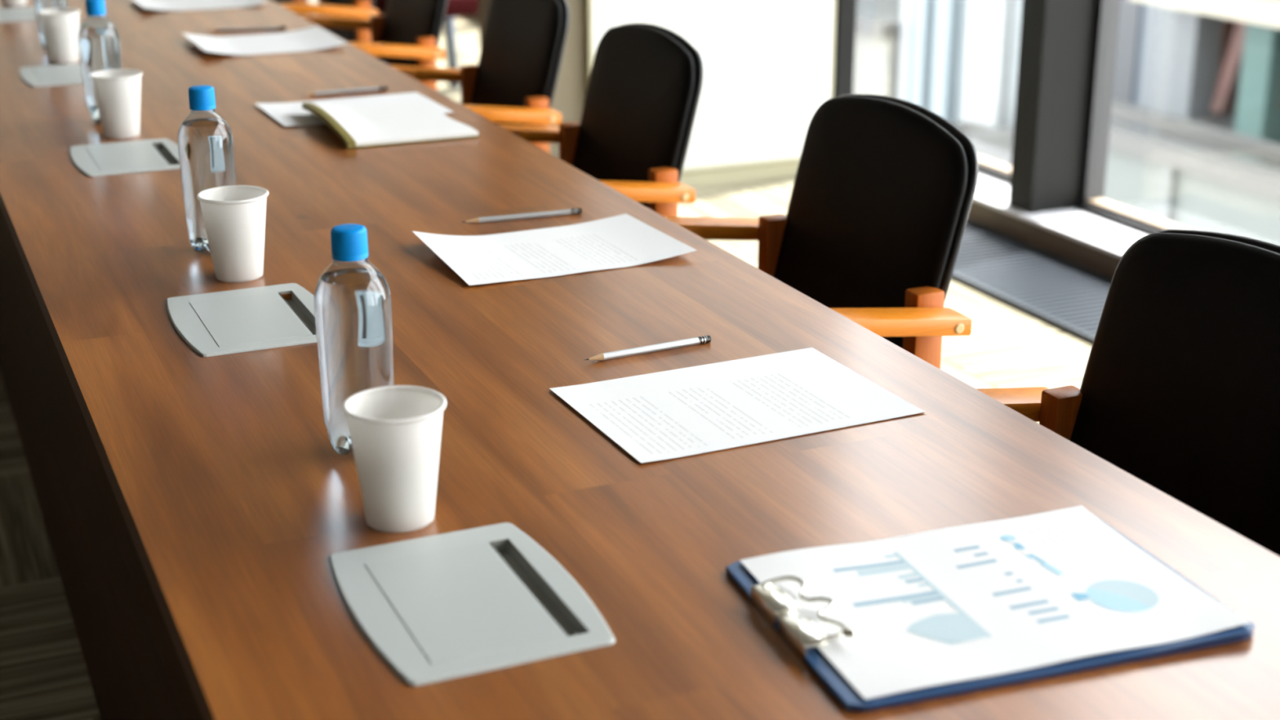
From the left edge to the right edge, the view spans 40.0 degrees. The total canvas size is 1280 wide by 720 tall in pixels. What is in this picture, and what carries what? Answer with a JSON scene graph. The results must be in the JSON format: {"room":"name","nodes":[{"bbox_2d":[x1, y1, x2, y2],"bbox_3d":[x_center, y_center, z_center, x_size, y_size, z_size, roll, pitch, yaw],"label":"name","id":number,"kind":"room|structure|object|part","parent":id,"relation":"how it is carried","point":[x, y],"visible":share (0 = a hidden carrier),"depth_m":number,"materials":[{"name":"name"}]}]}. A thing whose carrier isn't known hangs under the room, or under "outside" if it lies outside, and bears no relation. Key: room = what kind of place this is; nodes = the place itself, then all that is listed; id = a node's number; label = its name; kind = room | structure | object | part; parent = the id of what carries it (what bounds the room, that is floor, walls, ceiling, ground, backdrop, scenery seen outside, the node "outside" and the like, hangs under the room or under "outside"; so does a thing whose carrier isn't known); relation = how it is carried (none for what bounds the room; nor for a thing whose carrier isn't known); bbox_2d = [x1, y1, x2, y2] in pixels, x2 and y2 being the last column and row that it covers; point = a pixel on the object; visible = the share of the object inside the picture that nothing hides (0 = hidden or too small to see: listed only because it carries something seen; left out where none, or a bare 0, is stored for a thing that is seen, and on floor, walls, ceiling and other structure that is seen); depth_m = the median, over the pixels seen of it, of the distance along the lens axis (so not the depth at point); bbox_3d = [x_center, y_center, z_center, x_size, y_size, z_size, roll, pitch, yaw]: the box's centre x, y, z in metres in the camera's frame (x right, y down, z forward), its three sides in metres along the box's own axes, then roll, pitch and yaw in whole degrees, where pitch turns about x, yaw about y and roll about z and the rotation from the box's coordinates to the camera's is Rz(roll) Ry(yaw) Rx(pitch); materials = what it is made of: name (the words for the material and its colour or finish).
{"room":"conference room","nodes":[
{"label":"conference room","id":0,"kind":"room"},
{"bbox_2d":[307,0,319,15],"bbox_3d":[-3.549,-3.133,7.755,6.650,3.500,0.150,-8,21,-22],"label":"wall","id":1,"kind":"structure","parent":0,"point":[313,2],"depth_m":9.00,"materials":[{"name":"beige"}]},
{"bbox_2d":[463,13,1147,278],"bbox_3d":[1.693,-0.019,3.965,0.278,0.090,12.500,-8,21,-22],"label":"sill","id":2,"kind":"structure","parent":1,"relation":"attached to","point":[1098,244],"depth_m":4.88,"materials":[{"name":"white"}]},
{"bbox_2d":[977,155,1010,184],"bbox_3d":[0.936,-2.308,5.224,0.090,3.410,1.550,-8,21,-22],"label":"window","id":3,"kind":"structure","parent":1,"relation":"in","point":[997,171],"depth_m":5.40,"materials":[{"name":"clear glass"}]},
{"bbox_2d":[1075,198,1190,235],"bbox_3d":[1.562,-1.843,3.884,0.090,3.410,1.450,-8,21,-22],"label":"window","id":4,"kind":"structure","parent":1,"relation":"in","point":[1114,212],"depth_m":4.85,"materials":[{"name":"clear glass"}]},
{"bbox_2d":[490,538,588,636],"bbox_3d":[-0.077,0.173,1.314,0.014,0.010,0.170,-8,21,-22],"label":"slot","id":5,"kind":"object","parent":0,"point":[557,607],"depth_m":1.31,"materials":[{"name":"grey plastic"}]},
{"bbox_2d":[0,16,1092,719],"bbox_3d":[-1.039,0.494,2.868,6.750,0.150,12.700,-8,21,-22],"label":"floor","id":6,"kind":"structure","parent":0,"point":[44,675],"depth_m":3.52,"materials":[{"name":"carpet"}]},
{"bbox_2d":[272,0,308,14],"bbox_3d":[-1.327,-1.024,5.665,0.579,0.881,0.550,-8,21,-22],"label":"office chair","id":7,"kind":"object","parent":6,"relation":"on","point":[275,1],"visible":0.02,"depth_m":5.56,"materials":[{"name":"brown wood"}]},
{"bbox_3d":[-1.130,-1.272,5.672,0.116,0.412,0.403,-8,21,-22],"label":"backrest","id":8,"kind":"part","parent":7,"relation":"part of","materials":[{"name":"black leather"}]},
{"bbox_3d":[-1.067,-0.895,5.597,0.042,0.681,0.032,-8,21,-22],"label":"leg","id":9,"kind":"part","parent":7,"relation":"part of","materials":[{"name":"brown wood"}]},
{"bbox_2d":[278,0,378,42],"bbox_3d":[-1.027,-0.800,5.021,0.579,0.881,0.550,-8,21,-22],"label":"office chair","id":10,"kind":"object","parent":6,"relation":"on","point":[363,9],"visible":0.13,"depth_m":4.79,"materials":[{"name":"brown wood"}]},
{"bbox_3d":[-0.930,-0.793,5.304,0.042,0.681,0.032,-8,21,-22],"label":"leg","id":11,"kind":"part","parent":10,"relation":"part of","materials":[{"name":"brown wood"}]},
{"bbox_3d":[-0.952,-0.931,4.726,0.497,0.050,0.054,-8,21,-22],"label":"armrest","id":12,"kind":"part","parent":10,"relation":"part of","materials":[{"name":"brown wood"}]},
{"bbox_3d":[-0.829,-1.049,5.028,0.116,0.412,0.403,-8,21,-22],"label":"backrest","id":13,"kind":"part","parent":10,"relation":"part of","materials":[{"name":"leather"}]},
{"bbox_3d":[-0.766,-0.671,4.953,0.042,0.681,0.032,-8,21,-22],"label":"leg","id":14,"kind":"part","parent":10,"relation":"part of","materials":[{"name":"brown wood"}]},
{"bbox_2d":[298,0,448,91],"bbox_3d":[-0.774,-0.580,4.386,0.579,0.881,0.550,-8,21,-22],"label":"office chair","id":15,"kind":"object","parent":6,"relation":"on","point":[408,33],"visible":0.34,"depth_m":4.31,"materials":[{"name":"brown wood"}]},
{"bbox_3d":[-0.898,-0.859,4.517,0.497,0.050,0.054,-8,21,-22],"label":"armrest","id":16,"kind":"part","parent":15,"relation":"part of","materials":[{"name":"brown wood"}]},
{"bbox_3d":[-0.677,-0.573,4.669,0.042,0.681,0.032,-8,21,-22],"label":"leg","id":17,"kind":"part","parent":15,"relation":"part of","materials":[{"name":"brown wood"}]},
{"bbox_3d":[-0.699,-0.711,4.091,0.497,0.050,0.054,-8,21,-22],"label":"armrest","id":18,"kind":"part","parent":15,"relation":"part of","materials":[{"name":"brown wood"}]},
{"bbox_3d":[-0.577,-0.828,4.393,0.116,0.412,0.403,-8,21,-22],"label":"backrest","id":19,"kind":"part","parent":15,"relation":"part of","materials":[{"name":"black leather"}]},
{"bbox_3d":[-0.513,-0.451,4.318,0.042,0.681,0.032,-8,21,-22],"label":"leg","id":20,"kind":"part","parent":15,"relation":"part of","materials":[{"name":"brown wood"}]},
{"bbox_2d":[373,0,478,88],"bbox_3d":[-0.802,-1.455,6.876,0.600,0.901,0.533,-16,25,-38],"label":"chair","id":21,"kind":"object","parent":6,"relation":"on","point":[455,8],"visible":0.11,"depth_m":6.72,"materials":[{"name":"red fabric"}]},
{"bbox_3d":[-0.800,-1.422,6.885,0.600,0.090,0.520,-16,25,-38],"label":"seat","id":22,"kind":"part","parent":21,"relation":"part of","materials":[{"name":"red fabric"}]},
{"bbox_3d":[-0.779,-1.303,7.232,0.048,0.380,0.145,1,19,4],"label":"leg","id":23,"kind":"part","parent":21,"relation":"part of","materials":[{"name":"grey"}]},
{"bbox_2d":[391,0,569,153],"bbox_3d":[-0.465,-0.328,3.660,0.579,0.881,0.550,-8,21,-22],"label":"office chair","id":24,"kind":"object","parent":6,"relation":"on","point":[513,81],"visible":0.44,"depth_m":3.60,"materials":[{"name":"black leather"}]},
{"bbox_3d":[-0.589,-0.607,3.791,0.497,0.050,0.054,-8,21,-22],"label":"armrest","id":25,"kind":"part","parent":24,"relation":"part of","materials":[{"name":"brown wood"}]},
{"bbox_3d":[-0.368,-0.321,3.943,0.042,0.681,0.032,-8,21,-22],"label":"leg","id":26,"kind":"part","parent":24,"relation":"part of","materials":[{"name":"brown wood"}]},
{"bbox_3d":[-0.390,-0.459,3.365,0.497,0.050,0.054,-8,21,-22],"label":"armrest","id":27,"kind":"part","parent":24,"relation":"part of","materials":[{"name":"brown wood"}]},
{"bbox_3d":[-0.268,-0.576,3.666,0.116,0.412,0.403,-8,21,-22],"label":"backrest","id":28,"kind":"part","parent":24,"relation":"part of","materials":[{"name":"black leather"}]},
{"bbox_3d":[-0.205,-0.199,3.592,0.042,0.681,0.032,-8,21,-22],"label":"leg","id":29,"kind":"part","parent":24,"relation":"part of","materials":[{"name":"brown wood"}]},
{"bbox_2d":[478,0,586,158],"bbox_3d":[0.054,-2.260,5.228,1.086,3.500,0.350,-8,21,-22],"label":"wall pier","id":30,"kind":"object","parent":6,"relation":"on","point":[571,91],"depth_m":5.39,"materials":[{"name":"brown"}]},
{"bbox_2d":[586,0,835,173],"bbox_3d":[0.232,-1.709,5.282,0.854,2.312,0.030,-8,21,-22],"label":"whiteboard","id":31,"kind":"object","parent":30,"relation":"attached to","point":[768,64],"visible":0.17,"depth_m":5.61,"materials":[{"name":"white"}]},
{"bbox_2d":[680,160,799,187],"bbox_3d":[0.132,-0.576,5.632,1.084,0.052,0.025,-8,21,-22],"label":"baseboard","id":32,"kind":"object","parent":30,"relation":"attached to","point":[788,169],"visible":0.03,"depth_m":5.70,"materials":[{"name":"beige"}]},
{"bbox_2d":[832,0,857,97],"bbox_3d":[0.591,-2.333,5.433,0.067,3.500,0.385,-8,21,-22],"label":"trim","id":33,"kind":"structure","parent":30,"relation":"attached to","point":[846,10],"depth_m":5.70,"materials":[{"name":"black metal"}]},
{"bbox_2d":[497,22,703,216],"bbox_3d":[-0.222,-0.121,3.064,0.579,0.881,0.550,-8,21,-22],"label":"office chair","id":34,"kind":"object","parent":6,"relation":"on","point":[633,135],"visible":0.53,"depth_m":3.01,"materials":[{"name":"brown wood"}]},
{"bbox_3d":[-0.346,-0.400,3.195,0.497,0.050,0.054,-8,21,-22],"label":"armrest","id":35,"kind":"part","parent":34,"relation":"part of","materials":[{"name":"brown wood"}]},
{"bbox_3d":[-0.125,-0.114,3.347,0.042,0.681,0.032,-8,21,-22],"label":"leg","id":36,"kind":"part","parent":34,"relation":"part of","materials":[{"name":"brown wood"}]},
{"bbox_3d":[-0.025,-0.369,3.071,0.116,0.412,0.403,-8,21,-22],"label":"backrest","id":37,"kind":"part","parent":34,"relation":"part of","materials":[{"name":"black leather"}]},
{"bbox_3d":[-0.147,-0.252,2.769,0.497,0.050,0.054,-8,21,-22],"label":"armrest","id":38,"kind":"part","parent":34,"relation":"part of","materials":[{"name":"brown wood"}]},
{"bbox_3d":[0.039,0.008,2.996,0.042,0.681,0.032,-8,21,-22],"label":"leg","id":39,"kind":"part","parent":34,"relation":"part of","materials":[{"name":"brown wood"}]},
{"bbox_2d":[0,0,1279,719],"bbox_3d":[-0.705,-0.065,3.119,0.802,0.740,8.400,-8,21,-22],"label":"conference table","id":40,"kind":"object","parent":6,"relation":"on","point":[194,508],"visible":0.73,"depth_m":1.66,"materials":[{"name":"brown wood"}]},
{"bbox_2d":[2,0,26,6],"bbox_3d":[-1.538,-0.922,4.307,0.083,0.102,0.083,-8,21,-22],"label":"paper cup","id":41,"kind":"object","parent":40,"relation":"on","point":[6,2],"visible":1,"depth_m":4.30,"materials":[{"name":"white paper"}]},
{"bbox_2d":[0,6,36,22],"bbox_3d":[-1.469,-0.818,4.167,0.168,0.011,0.220,-8,21,-22],"label":"hatch","id":42,"kind":"object","parent":40,"relation":"on","point":[27,13],"visible":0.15,"depth_m":4.14,"materials":[{"name":"grey plastic"}]},
{"bbox_2d":[33,0,67,48],"bbox_3d":[-1.227,-0.751,3.655,0.067,0.206,0.067,-13,23,-33],"label":"water bottle","id":43,"kind":"object","parent":40,"relation":"on","point":[40,5],"visible":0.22,"depth_m":3.64,"materials":[{"name":"plastic"}]},
{"bbox_2d":[19,63,83,87],"bbox_3d":[-1.106,-0.548,3.391,0.168,0.011,0.220,-8,21,-22],"label":"hatch","id":44,"kind":"object","parent":40,"relation":"on","point":[71,73],"visible":0.54,"depth_m":3.37,"materials":[{"name":"grey plastic"}]},
{"bbox_3d":[-1.108,-0.550,3.383,0.100,0.003,0.171,-8,21,-22],"label":"lid","id":45,"kind":"part","parent":44,"relation":"part of","materials":[{"name":"grey"}]},
{"bbox_2d":[36,8,80,64],"bbox_3d":[-1.158,-0.647,3.515,0.083,0.102,0.083,-8,21,-22],"label":"paper cup","id":46,"kind":"object","parent":40,"relation":"on","point":[60,26],"visible":1,"depth_m":3.49,"materials":[{"name":"white paper"}]},
{"bbox_2d":[77,0,122,123],"bbox_3d":[-0.899,-0.499,2.931,0.067,0.206,0.067,11,22,30],"label":"water bottle","id":47,"kind":"object","parent":40,"relation":"on","point":[99,43],"visible":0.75,"depth_m":2.90,"materials":[{"name":"plastic"}]},
{"bbox_3d":[-1.027,0.002,2.992,0.026,0.700,8.380,-8,21,-22],"label":"panel","id":48,"kind":"part","parent":40,"relation":"part of","materials":[{"name":"brown wood"}]},
{"bbox_2d":[88,69,142,138],"bbox_3d":[-0.842,-0.413,2.840,0.083,0.102,0.083,-8,21,-22],"label":"paper cup","id":49,"kind":"object","parent":40,"relation":"on","point":[117,91],"visible":1,"depth_m":2.82,"materials":[{"name":"white paper"}]},
{"bbox_2d":[69,137,180,176],"bbox_3d":[-0.785,-0.310,2.703,0.168,0.011,0.220,-8,21,-22],"label":"hatch","id":50,"kind":"object","parent":40,"relation":"on","point":[154,154],"visible":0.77,"depth_m":2.69,"materials":[{"name":"grey plastic"}]},
{"bbox_3d":[-0.787,-0.311,2.695,0.100,0.003,0.171,-8,21,-22],"label":"lid","id":51,"kind":"part","parent":50,"relation":"part of","materials":[{"name":"grey"}]},
{"bbox_2d":[152,142,180,164],"bbox_3d":[-0.733,-0.315,2.719,0.014,0.010,0.170,-8,21,-22],"label":"slot","id":52,"kind":"object","parent":50,"relation":"on","point":[164,153],"depth_m":2.73,"materials":[{"name":"grey plastic"}]},
{"bbox_2d":[133,0,266,10],"bbox_3d":[-1.096,-0.890,4.345,0.297,0.012,0.250,-8,21,-22],"label":"document","id":53,"kind":"object","parent":40,"relation":"on","point":[166,5],"visible":1,"depth_m":4.31,"materials":[{"name":"white paper"}]},
{"bbox_2d":[177,84,235,252],"bbox_3d":[-0.533,-0.235,2.168,0.067,0.206,0.067,-11,22,-28],"label":"water bottle","id":54,"kind":"object","parent":40,"relation":"on","point":[206,150],"visible":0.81,"depth_m":2.14,"materials":[{"name":"plastic"}]},
{"bbox_2d":[196,185,268,282],"bbox_3d":[-0.477,-0.148,2.076,0.083,0.102,0.083,-8,21,-22],"label":"paper cup","id":55,"kind":"object","parent":40,"relation":"on","point":[234,215],"visible":1,"depth_m":2.05,"materials":[{"name":"white paper"}]},
{"bbox_2d":[166,283,317,356],"bbox_3d":[-0.427,-0.043,1.936,0.168,0.011,0.220,-8,21,-22],"label":"hatch","id":56,"kind":"object","parent":40,"relation":"on","point":[211,324],"visible":0.79,"depth_m":1.93,"materials":[{"name":"grey plastic"}]},
{"bbox_3d":[-0.429,-0.045,1.928,0.100,0.003,0.171,-8,21,-22],"label":"lid","id":57,"kind":"part","parent":56,"relation":"part of","materials":[{"name":"grey"}]},
{"bbox_2d":[279,290,316,334],"bbox_3d":[-0.375,-0.049,1.952,0.014,0.010,0.170,-8,21,-22],"label":"slot","id":58,"kind":"object","parent":56,"relation":"on","point":[299,311],"depth_m":1.96,"materials":[{"name":"grey"}]},
{"bbox_2d":[208,26,286,31],"bbox_3d":[-0.877,-0.738,3.916,0.174,0.008,0.009,-4,19,-10],"label":"pencil","id":59,"kind":"object","parent":40,"relation":"on","point":[279,28],"visible":1,"depth_m":3.92,"materials":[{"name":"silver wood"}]},
{"bbox_2d":[182,26,347,55],"bbox_3d":[-0.801,-0.681,3.740,0.297,0.014,0.270,-8,21,-22],"label":"document","id":60,"kind":"object","parent":40,"relation":"on","point":[312,38],"visible":1,"depth_m":3.74,"materials":[{"name":"white paper"}]},
{"bbox_2d":[303,85,387,96],"bbox_3d":[-0.537,-0.490,3.202,0.158,0.008,0.009,-8,21,-23],"label":"pencil","id":61,"kind":"object","parent":40,"relation":"on","point":[375,88],"visible":1,"depth_m":3.20,"materials":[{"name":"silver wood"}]},
{"bbox_2d":[314,223,394,454],"bbox_3d":[-0.250,-0.017,1.540,0.067,0.206,0.067,-18,26,-41],"label":"water bottle","id":62,"kind":"object","parent":40,"relation":"on","point":[353,323],"visible":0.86,"depth_m":1.51,"materials":[{"name":"plastic"}]},
{"bbox_2d":[254,92,454,126],"bbox_3d":[-0.499,-0.439,3.060,0.297,0.004,0.210,-9,21,-23],"label":"document","id":63,"kind":"object","parent":40,"relation":"on","point":[290,113],"visible":0.46,"depth_m":3.09,"materials":[{"name":"white paper"}]},
{"bbox_2d":[302,100,479,148],"bbox_3d":[-0.419,-0.403,2.920,0.217,0.025,0.300,-8,21,-22],"label":"notebook","id":64,"kind":"object","parent":40,"relation":"on","point":[418,121],"visible":1,"depth_m":2.88,"materials":[{"name":"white paper"}]},
{"bbox_2d":[342,385,446,533],"bbox_3d":[-0.195,0.082,1.415,0.083,0.102,0.083,-8,21,-22],"label":"paper cup","id":65,"kind":"object","parent":40,"relation":"on","point":[395,431],"visible":1,"depth_m":1.39,"materials":[{"name":"white paper"}]},
{"bbox_2d":[328,522,614,685],"bbox_3d":[-0.129,0.178,1.298,0.168,0.011,0.220,-8,21,-22],"label":"hatch","id":66,"kind":"object","parent":40,"relation":"on","point":[460,603],"visible":1,"depth_m":1.28,"materials":[{"name":"grey plastic"}]},
{"bbox_3d":[-0.131,0.176,1.290,0.100,0.003,0.171,-8,21,-22],"label":"lid","id":67,"kind":"part","parent":66,"relation":"part of","materials":[{"name":"grey"}]},
{"bbox_2d":[462,208,582,223],"bbox_3d":[-0.158,-0.192,2.343,0.167,0.008,0.009,-7,20,-19],"label":"pencil","id":68,"kind":"object","parent":40,"relation":"on","point":[575,211],"visible":1,"depth_m":2.34,"materials":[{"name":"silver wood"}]},
{"bbox_2d":[412,213,697,285],"bbox_3d":[-0.109,-0.144,2.190,0.297,0.017,0.210,-9,21,-24],"label":"document","id":69,"kind":"object","parent":40,"relation":"on","point":[620,241],"visible":1,"depth_m":2.19,"materials":[{"name":"paper"}]},
{"bbox_2d":[585,335,711,360],"bbox_3d":[0.009,-0.011,1.824,0.148,0.008,0.009,-10,21,-26],"label":"pencil","id":70,"kind":"object","parent":40,"relation":"on","point":[704,339],"visible":1,"depth_m":1.82,"materials":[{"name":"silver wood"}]},
{"bbox_2d":[549,347,925,462],"bbox_3d":[0.090,0.038,1.687,0.297,0.002,0.210,-9,21,-24],"label":"document","id":71,"kind":"object","parent":40,"relation":"on","point":[686,411],"visible":1,"depth_m":1.68,"materials":[{"name":"paper"}]},
{"bbox_2d":[725,515,1255,712],"bbox_3d":[0.249,0.170,1.285,0.316,0.019,0.225,-6,20,-18],"label":"clipboard","id":72,"kind":"object","parent":40,"relation":"on","point":[803,636],"visible":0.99,"depth_m":1.21,"materials":[{"name":"blue plastic"}]},
{"bbox_3d":[0.122,0.176,1.251,0.038,0.006,0.098,-6,20,-18],"label":"wire lever","id":73,"kind":"part","parent":72,"relation":"part of","materials":[{"name":"silver metal"}]},
{"bbox_2d":[739,505,1251,699],"bbox_3d":[0.253,0.169,1.286,0.299,0.007,0.218,-6,20,-18],"label":"report","id":74,"kind":"object","parent":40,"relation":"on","point":[964,602],"visible":1,"depth_m":1.28,"materials":[{"name":"paper"}]},
{"bbox_2d":[664,93,978,368],"bbox_3d":[0.103,0.103,2.419,0.579,0.881,0.550,-8,21,-22],"label":"office chair","id":75,"kind":"object","parent":6,"relation":"on","point":[872,229],"visible":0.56,"depth_m":2.37,"materials":[{"name":"brown wood"}]},
{"bbox_3d":[-0.021,-0.176,2.550,0.497,0.050,0.054,-8,21,-22],"label":"armrest","id":76,"kind":"part","parent":75,"relation":"part of","materials":[{"name":"brown wood"}]},
{"bbox_3d":[0.200,0.110,2.702,0.042,0.681,0.032,-8,21,-22],"label":"leg","id":77,"kind":"part","parent":75,"relation":"part of","materials":[{"name":"brown wood"}]},
{"bbox_3d":[0.301,-0.145,2.425,0.116,0.412,0.403,-8,21,-22],"label":"backrest","id":78,"kind":"part","parent":75,"relation":"part of","materials":[{"name":"black leather"}]},
{"bbox_3d":[0.178,-0.028,2.124,0.497,0.050,0.054,-8,21,-22],"label":"armrest","id":79,"kind":"part","parent":75,"relation":"part of","materials":[{"name":"brown wood"}]},
{"bbox_3d":[0.364,0.232,2.351,0.042,0.681,0.032,-8,21,-22],"label":"leg","id":80,"kind":"part","parent":75,"relation":"part of","materials":[{"name":"brown wood"}]},
{"bbox_2d":[951,219,1111,344],"bbox_3d":[2.348,0.760,1.835,0.360,0.016,7.620,-8,21,-22],"label":"floor vent","id":81,"kind":"object","parent":6,"relation":"in","point":[1068,296],"visible":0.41,"depth_m":4.62,"materials":[{"name":"black metal"}]},
{"bbox_2d":[1008,0,1120,213],"bbox_3d":[1.189,-2.014,4.513,0.249,3.500,0.154,-8,21,-22],"label":"window frame","id":82,"kind":"structure","parent":6,"relation":"on","point":[1068,48],"depth_m":4.90,"materials":[{"name":"black metal"}]},
{"bbox_2d":[976,229,1279,556],"bbox_3d":[0.360,0.347,1.714,0.579,0.881,0.550,-8,21,-22],"label":"office chair","id":83,"kind":"object","parent":6,"relation":"on","point":[1179,392],"visible":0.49,"depth_m":1.74,"materials":[{"name":"black leather"}]},
{"bbox_3d":[0.236,0.069,1.845,0.497,0.050,0.054,-8,21,-22],"label":"armrest","id":84,"kind":"part","parent":83,"relation":"part of","materials":[{"name":"brown wood"}]},
{"bbox_3d":[0.457,0.355,1.997,0.042,0.681,0.032,-8,21,-22],"label":"leg","id":85,"kind":"part","parent":83,"relation":"part of","materials":[{"name":"brown wood"}]},
{"bbox_3d":[0.558,0.099,1.720,0.116,0.412,0.403,-8,21,-22],"label":"backrest","id":86,"kind":"part","parent":83,"relation":"part of","materials":[{"name":"black leather"}]},
{"label":"outside","id":87,"kind":"structure","parent":0,"visible":0},
{"bbox_3d":[29.129,-2.252,53.312,85.500,0.200,150.000,-8,21,-22],"label":"ground","id":88,"kind":"structure","parent":87,"visible":0},
{"bbox_2d":[853,0,902,97],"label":"window","id":89,"kind":"structure","parent":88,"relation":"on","point":[878,22],"depth_m":38.02,"materials":[{"name":"grey"}]},
{"bbox_2d":[897,0,1022,131],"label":"window","id":90,"kind":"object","parent":88,"relation":"on","point":[958,59],"visible":0.02,"depth_m":35.60,"materials":[{"name":"grey"}]},
{"bbox_2d":[962,99,1279,245],"bbox_3d":[9.669,2.396,24.030,3.850,10.320,20.300,-8,21,-22],"label":"walkway","id":91,"kind":"structure","parent":88,"relation":"on","point":[1189,185],"depth_m":23.69,"materials":[{"name":"grey"}]},
{"bbox_3d":[7.105,-1.567,23.992,0.090,2.240,0.280,-8,21,-22],"label":"parapet post","id":92,"kind":"part","parent":91,"relation":"part of","materials":[{"name":"grey"}]},
{"bbox_3d":[9.175,-0.114,19.805,0.100,2.240,14.900,-8,21,-22],"label":"parapet panel","id":93,"kind":"part","parent":91,"relation":"part of","materials":[{"name":"glass"}]},
{"bbox_2d":[1111,0,1279,168],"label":"window","id":94,"kind":"structure","parent":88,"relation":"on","point":[1214,63],"depth_m":28.61,"materials":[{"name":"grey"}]}
]}

